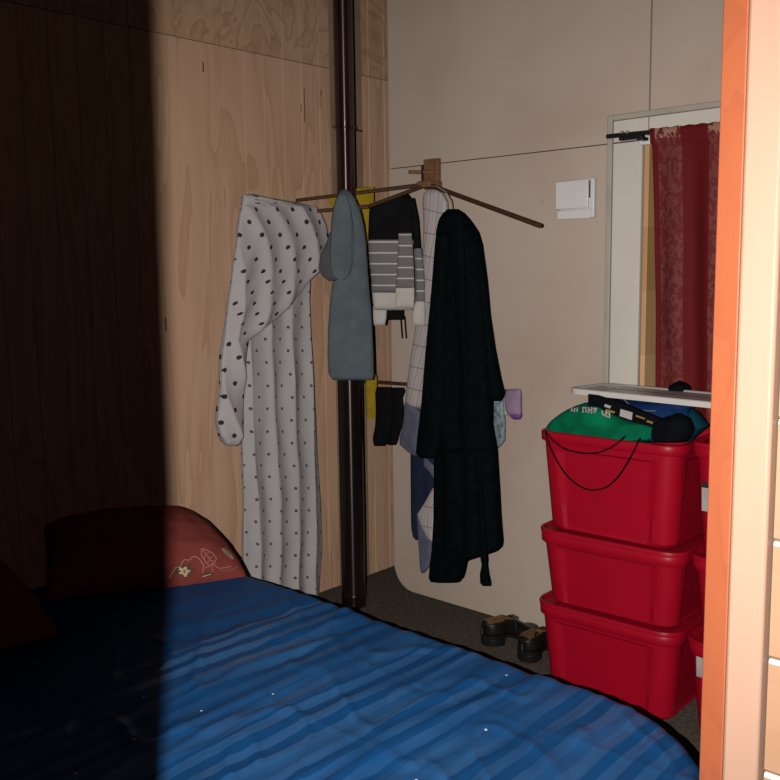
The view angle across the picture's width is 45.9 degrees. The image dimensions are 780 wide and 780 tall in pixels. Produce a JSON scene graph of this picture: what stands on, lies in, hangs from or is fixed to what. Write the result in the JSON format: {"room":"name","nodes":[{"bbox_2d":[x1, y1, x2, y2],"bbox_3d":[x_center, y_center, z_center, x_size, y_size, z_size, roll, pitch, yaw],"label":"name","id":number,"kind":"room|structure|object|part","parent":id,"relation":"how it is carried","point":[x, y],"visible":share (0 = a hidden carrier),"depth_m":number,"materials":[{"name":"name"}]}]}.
{"room":"bedroom","nodes":[
{"label":"bedroom","id":0,"kind":"room"},
{"bbox_2d":[0,0,394,592],"bbox_3d":[-1.145,-0.392,3.327,0.051,2.950,3.380,6,10,42],"label":"wall","id":1,"kind":"structure","parent":0,"point":[134,134],"depth_m":3.51,"materials":[{"name":"brown wood"}]},
{"bbox_2d":[328,0,369,584],"bbox_3d":[-0.191,-0.533,4.314,0.006,2.950,0.200,6,10,42],"label":"trim","id":2,"kind":"structure","parent":1,"relation":"attached to","point":[356,3],"depth_m":4.27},
{"bbox_2d":[387,22,394,564],"bbox_3d":[0.216,-0.543,4.354,0.650,2.950,0.030,6,10,42],"label":"wall","id":3,"kind":"structure","parent":0,"point":[387,22],"depth_m":4.47,"materials":[{"name":"beige paint"}]},
{"bbox_2d":[318,566,700,767],"bbox_3d":[-0.064,1.288,1.916,4.100,0.050,4.600,6,10,42],"label":"floor","id":4,"kind":"structure","parent":0,"point":[388,601],"depth_m":3.94,"materials":[{"name":"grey carpet"}]},
{"bbox_2d":[332,0,366,608],"bbox_3d":[-0.188,-0.512,4.155,0.133,2.950,0.459,-1,7,2],"label":"pole","id":5,"kind":"object","parent":4,"relation":"on","point":[350,402],"visible":0.73,"depth_m":4.02,"materials":[{"name":"metal"}]},
{"bbox_2d":[481,614,538,646],"bbox_3d":[0.497,0.966,3.768,0.285,0.100,0.114,-5,8,-29],"label":"shoe","id":6,"kind":"object","parent":4,"relation":"on","point":[494,630],"visible":0.91,"depth_m":3.71,"materials":[{"name":"black leather"}]},
{"bbox_2d":[517,626,547,662],"bbox_3d":[0.609,0.982,3.631,0.285,0.100,0.114,-8,10,-43],"label":"shoe","id":7,"kind":"object","parent":4,"relation":"on","point":[532,642],"visible":0.72,"depth_m":3.54,"materials":[{"name":"black leather"}]},
{"bbox_2d":[539,590,701,719],"bbox_3d":[0.851,0.908,3.296,0.541,0.326,0.423,6,10,41],"label":"tub","id":8,"kind":"object","parent":4,"relation":"on","point":[647,669],"visible":0.68,"depth_m":3.12,"materials":[{"name":"red plastic"}]},
{"bbox_3d":[0.849,0.754,3.276,0.541,0.016,0.423,6,10,41],"label":"lid","id":9,"kind":"part","parent":8,"relation":"part of","materials":[{"name":"red plastic"}]},
{"bbox_2d":[541,520,702,627],"bbox_3d":[0.849,0.617,3.254,0.541,0.274,0.423,5,10,40],"label":"tub","id":10,"kind":"object","parent":8,"relation":"on","point":[656,587],"visible":0.62,"depth_m":3.09,"materials":[{"name":"red plastic"}]},
{"bbox_3d":[0.847,0.489,3.237,0.541,0.016,0.423,5,10,40],"label":"lid","id":11,"kind":"part","parent":10,"relation":"part of","materials":[{"name":"red plastic"}]},
{"bbox_2d":[541,428,709,548],"bbox_3d":[0.843,0.313,3.222,0.535,0.350,0.417,6,10,41],"label":"tub","id":12,"kind":"object","parent":10,"relation":"on","point":[655,501],"visible":0.71,"depth_m":3.05,"materials":[{"name":"red plastic"}]},
{"bbox_2d":[544,430,640,490],"bbox_3d":[0.667,0.237,3.069,0.361,0.201,0.005,6,10,42],"label":"lanyard","id":13,"kind":"object","parent":12,"relation":"hanging from","point":[546,433],"visible":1,"depth_m":3.07,"materials":[{"name":"fabric"}]},
{"bbox_2d":[546,402,651,441],"bbox_3d":[0.726,0.117,3.170,0.418,0.153,0.171,6,10,42],"label":"shirt","id":14,"kind":"object","parent":12,"relation":"in","point":[581,419],"visible":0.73,"depth_m":3.10,"materials":[{"name":"fabric"}]},
{"bbox_2d":[617,399,693,442],"bbox_3d":[0.879,0.099,3.114,0.334,0.164,0.116,6,10,42],"label":"cloth","id":15,"kind":"object","parent":14,"relation":"on","point":[662,410],"visible":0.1,"depth_m":3.03,"materials":[{"name":"fabric"}]},
{"bbox_2d":[571,383,710,407],"bbox_3d":[0.925,0.018,3.075,0.252,0.026,0.638,-8,10,-43],"label":"windowsill","id":16,"kind":"structure","parent":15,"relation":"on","point":[694,398],"depth_m":3.08,"materials":[{"name":"grey plastic"}]},
{"bbox_2d":[668,381,690,391],"bbox_3d":[1.001,0.021,3.184,0.077,0.104,0.089,6,10,42],"label":"beanie","id":17,"kind":"object","parent":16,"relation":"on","point":[679,386],"visible":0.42,"depth_m":3.16,"materials":[{"name":"fabric"}]},
{"bbox_2d":[687,409,707,441],"bbox_3d":[1.000,0.118,3.025,0.084,0.116,0.061,6,10,42],"label":"cloth","id":18,"kind":"object","parent":15,"relation":"on","point":[699,423],"visible":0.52,"depth_m":3.00,"materials":[{"name":"teal fabric"}]},
{"bbox_2d":[651,413,694,442],"bbox_3d":[0.914,0.123,2.977,0.130,0.104,0.104,6,10,42],"label":"cloth","id":19,"kind":"object","parent":12,"relation":"in","point":[677,427],"visible":1,"depth_m":2.94,"materials":[{"name":"black fabric"}]},
{"bbox_2d":[588,394,660,426],"bbox_3d":[0.785,0.072,3.063,0.280,0.098,0.023,6,10,42],"label":"black waistband","id":20,"kind":"object","parent":19,"relation":"on","point":[620,409],"visible":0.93,"depth_m":3.06,"materials":[{"name":"fabric"}]},
{"bbox_2d":[687,623,703,729],"bbox_3d":[1.267,0.950,2.929,0.541,0.326,0.423,6,10,42],"label":"tub","id":21,"kind":"object","parent":4,"relation":"on","point":[695,637],"visible":0.13,"depth_m":2.94,"materials":[{"name":"red plastic"}]},
{"bbox_2d":[691,545,705,631],"bbox_3d":[1.269,0.654,2.891,0.541,0.278,0.423,6,10,42],"label":"tub","id":22,"kind":"object","parent":21,"relation":"on","point":[698,554],"visible":0.17,"depth_m":2.90,"materials":[{"name":"red plastic"}]},
{"bbox_3d":[1.267,0.524,2.874,0.541,0.016,0.423,6,10,42],"label":"lid","id":23,"kind":"part","parent":22,"relation":"part of","materials":[{"name":"red plastic"}]},
{"bbox_2d":[692,434,709,551],"bbox_3d":[1.258,0.340,2.852,0.541,0.368,0.423,6,10,42],"label":"tub","id":24,"kind":"object","parent":22,"relation":"on","point":[701,447],"visible":0.16,"depth_m":2.86,"materials":[{"name":"red plastic"}]},
{"bbox_3d":[-0.562,1.014,2.336,2.040,0.400,1.315,6,10,42],"label":"double bed","id":25,"kind":"object","parent":4,"relation":"on","visible":0},
{"bbox_2d":[0,576,698,779],"bbox_3d":[-0.485,0.975,2.260,2.300,0.439,1.535,6,10,42],"label":"duvet","id":26,"kind":"object","parent":25,"relation":"on","point":[241,678],"visible":0.94,"depth_m":2.25,"materials":[{"name":"blue fabric"}]},
{"bbox_2d":[0,559,57,650],"bbox_3d":[-1.348,0.581,2.556,0.680,0.308,0.418,-7,10,-41],"label":"pillow","id":27,"kind":"object","parent":26,"relation":"on","point":[23,620],"visible":1,"depth_m":2.59,"materials":[{"name":"red fabric"}]},
{"bbox_2d":[44,505,246,600],"bbox_3d":[-0.874,0.546,3.256,0.664,0.248,0.397,-4,8,-22],"label":"pillow","id":28,"kind":"object","parent":26,"relation":"on","point":[131,548],"visible":0.95,"depth_m":3.12,"materials":[{"name":"red fabric"}]},
{"bbox_2d":[387,0,723,626],"bbox_3d":[0.897,-0.430,3.408,2.399,2.950,0.030,6,10,42],"label":"wall","id":29,"kind":"structure","parent":0,"point":[514,99],"depth_m":3.70,"materials":[{"name":"beige paint"}]},
{"bbox_2d":[295,158,541,227],"bbox_3d":[0.141,-0.801,3.769,1.214,0.330,0.436,4,9,33],"label":"coat rack","id":30,"kind":"object","parent":29,"relation":"attached to","point":[432,167],"depth_m":3.89,"materials":[{"name":"beige wood"}]},
{"bbox_2d":[215,194,327,598],"bbox_3d":[-0.490,0.092,3.927,0.132,1.808,0.634,6,10,42],"label":"robe","id":31,"kind":"object","parent":30,"relation":"hanging from","point":[266,399],"visible":0.98,"depth_m":3.90,"materials":[{"name":"fabric"}]},
{"bbox_3d":[-0.197,-0.750,3.811,0.213,0.032,0.018,-1,7,0],"label":"arm","id":32,"kind":"part","parent":30,"relation":"part of","materials":[{"name":"brown wood"}]},
{"bbox_2d":[319,189,373,379],"bbox_3d":[-0.184,-0.432,3.834,0.222,0.792,0.106,-1,7,1],"label":"shirt","id":33,"kind":"object","parent":30,"relation":"hanging from","point":[343,258],"visible":1,"depth_m":3.82,"materials":[{"name":"grey fabric"}]},
{"bbox_2d":[328,187,376,417],"bbox_3d":[-0.169,-0.389,4.189,0.210,1.047,0.019,-1,7,-1],"label":"cloth","id":34,"kind":"object","parent":30,"relation":"hanging from","point":[362,199],"visible":0.31,"depth_m":4.15,"materials":[{"name":"yellow fabric"}]},
{"bbox_3d":[-0.138,-0.851,3.973,0.558,0.067,0.018,1,7,10],"label":"arm","id":35,"kind":"part","parent":30,"relation":"part of","materials":[{"name":"brown wood"}]},
{"bbox_3d":[0.023,-0.812,3.858,0.259,0.103,0.018,-4,8,-25],"label":"arm","id":36,"kind":"part","parent":30,"relation":"part of","materials":[{"name":"brown wood"}]},
{"bbox_2d":[368,194,424,325],"bbox_3d":[0.028,-0.549,3.910,0.240,0.557,0.091,-1,7,-1],"label":"sweater","id":37,"kind":"object","parent":30,"relation":"hanging from","point":[393,227],"visible":0.99,"depth_m":3.89,"materials":[{"name":"grey fabric"}]},
{"bbox_3d":[0.062,-0.544,3.879,0.080,0.232,0.025,-1,7,-2],"label":"folded panel","id":38,"kind":"part","parent":37,"relation":"part of","materials":[{"name":"grey fabric"}]},
{"bbox_2d":[387,310,406,338],"bbox_3d":[0.028,-0.491,4.013,0.106,0.535,0.032,-1,7,-3],"label":"drawstring shorts","id":39,"kind":"object","parent":30,"relation":"hanging from","point":[391,314],"visible":0.12,"depth_m":4.02,"materials":[{"name":"black fabric"}]},
{"bbox_2d":[400,189,447,572],"bbox_3d":[0.150,-0.014,4.027,0.270,1.692,0.068,6,10,42],"label":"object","id":40,"kind":"object","parent":30,"relation":"hanging from","point":[434,202],"visible":0.65,"depth_m":4.04,"materials":[{"name":"fabric"}]},
{"bbox_2d":[416,185,504,585],"bbox_3d":[0.289,0.003,3.802,0.424,1.699,0.180,6,10,42],"label":"bathrobe","id":41,"kind":"object","parent":30,"relation":"hanging from","point":[462,382],"visible":1,"depth_m":3.73,"materials":[{"name":"fabric"}]},
{"bbox_3d":[0.347,-0.729,3.594,0.019,0.226,0.748,-5,9,-30],"label":"arm","id":42,"kind":"part","parent":30,"relation":"part of","materials":[{"name":"brown wood"}]},
{"bbox_2d":[362,380,506,391],"bbox_3d":[0.174,-0.015,4.072,0.947,0.046,0.066,6,10,42],"label":"rail","id":43,"kind":"object","parent":29,"relation":"attached to","point":[363,381],"visible":0.04,"depth_m":4.19,"materials":[{"name":"brown wood"}]},
{"bbox_2d":[373,387,392,445],"bbox_3d":[-0.034,0.123,4.236,0.119,0.285,0.033,6,10,42],"label":"sock","id":44,"kind":"object","parent":43,"relation":"hanging from","point":[383,395],"visible":1,"depth_m":4.21,"materials":[{"name":"black fabric"}]},
{"bbox_2d":[387,387,404,444],"bbox_3d":[0.027,0.121,4.205,0.115,0.276,0.034,6,10,42],"label":"sock","id":45,"kind":"object","parent":43,"relation":"hanging from","point":[398,393],"visible":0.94,"depth_m":4.18,"materials":[{"name":"black fabric"}]},
{"bbox_2d":[493,398,505,446],"bbox_3d":[0.440,0.118,3.822,0.092,0.244,0.030,6,10,42],"label":"cloth","id":46,"kind":"object","parent":43,"relation":"hanging from","point":[499,421],"visible":0.52,"depth_m":3.80,"materials":[{"name":"grey fabric"}]},
{"bbox_2d":[504,389,521,419],"bbox_3d":[0.501,0.057,3.745,0.082,0.128,0.034,6,10,42],"label":"sock","id":47,"kind":"object","parent":43,"relation":"hanging from","point":[513,397],"visible":1,"depth_m":3.73,"materials":[{"name":"purple fabric"}]},
{"bbox_2d":[555,178,596,219],"bbox_3d":[0.707,-0.725,3.499,0.162,0.147,0.034,6,10,42],"label":"wall switch","id":48,"kind":"object","parent":29,"relation":"attached to","point":[575,199],"visible":1,"depth_m":3.48,"materials":[{"name":"white plastic"}]},
{"bbox_2d":[606,130,650,144],"bbox_3d":[1.020,-0.885,3.154,0.600,0.050,0.068,6,10,42],"label":"curtain rod","id":49,"kind":"object","parent":29,"relation":"attached to","point":[635,135],"visible":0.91,"depth_m":3.27,"materials":[{"name":"black metal"}]},
{"bbox_3d":[1.008,-0.890,3.140,0.600,0.028,0.017,6,10,42],"label":"rod","id":50,"kind":"part","parent":49,"relation":"part of","materials":[{"name":"black metal"}]},
{"bbox_3d":[0.912,-0.891,3.290,0.040,0.030,0.014,6,10,42],"label":"bracket plate","id":51,"kind":"part","parent":49,"relation":"part of","materials":[{"name":"white plastic"}]},
{"bbox_2d":[649,122,719,423],"bbox_3d":[1.156,-0.380,3.073,0.639,1.026,0.034,6,10,42],"label":"curtain","id":52,"kind":"object","parent":49,"relation":"hanging from","point":[686,157],"visible":0.42,"depth_m":3.19,"materials":[{"name":"red fabric"}]},
{"bbox_2d":[603,100,720,398],"bbox_3d":[1.226,-0.283,3.099,1.075,1.329,0.006,6,10,42],"label":"trim","id":53,"kind":"structure","parent":29,"relation":"attached to","point":[628,156],"depth_m":3.39,"materials":[{"name":"white paint"}]},
{"bbox_2d":[640,144,709,427],"bbox_3d":[1.265,-0.344,3.176,0.790,1.070,0.148,6,10,42],"label":"window","id":54,"kind":"structure","parent":29,"relation":"in","point":[648,299],"depth_m":3.39,"materials":[{"name":"brown wood"}]},
{"bbox_2d":[764,398,779,779],"bbox_3d":[0.938,0.042,0.730,1.222,2.700,0.031,6,10,42],"label":"wall","id":55,"kind":"structure","parent":0,"point":[772,738],"depth_m":1.17,"materials":[{"name":"white paint"}]},
{"bbox_3d":[1.123,-0.237,1.895,0.040,2.950,1.970,6,10,42],"label":"wall partition","id":56,"kind":"structure","parent":0,"visible":0},
{"bbox_2d":[699,0,749,779],"bbox_3d":[0.434,-0.010,1.181,0.037,2.700,0.048,6,10,42],"label":"trim","id":57,"kind":"structure","parent":56,"relation":"attached to","point":[735,12],"depth_m":1.17,"materials":[{"name":"orange wood"}]},
{"bbox_2d":[722,0,779,779],"bbox_3d":[0.465,-0.006,1.152,0.046,2.700,0.052,6,10,42],"label":"trim","id":58,"kind":"structure","parent":56,"relation":"attached to","point":[757,418],"depth_m":1.13,"materials":[{"name":"brown wood"}]}
]}

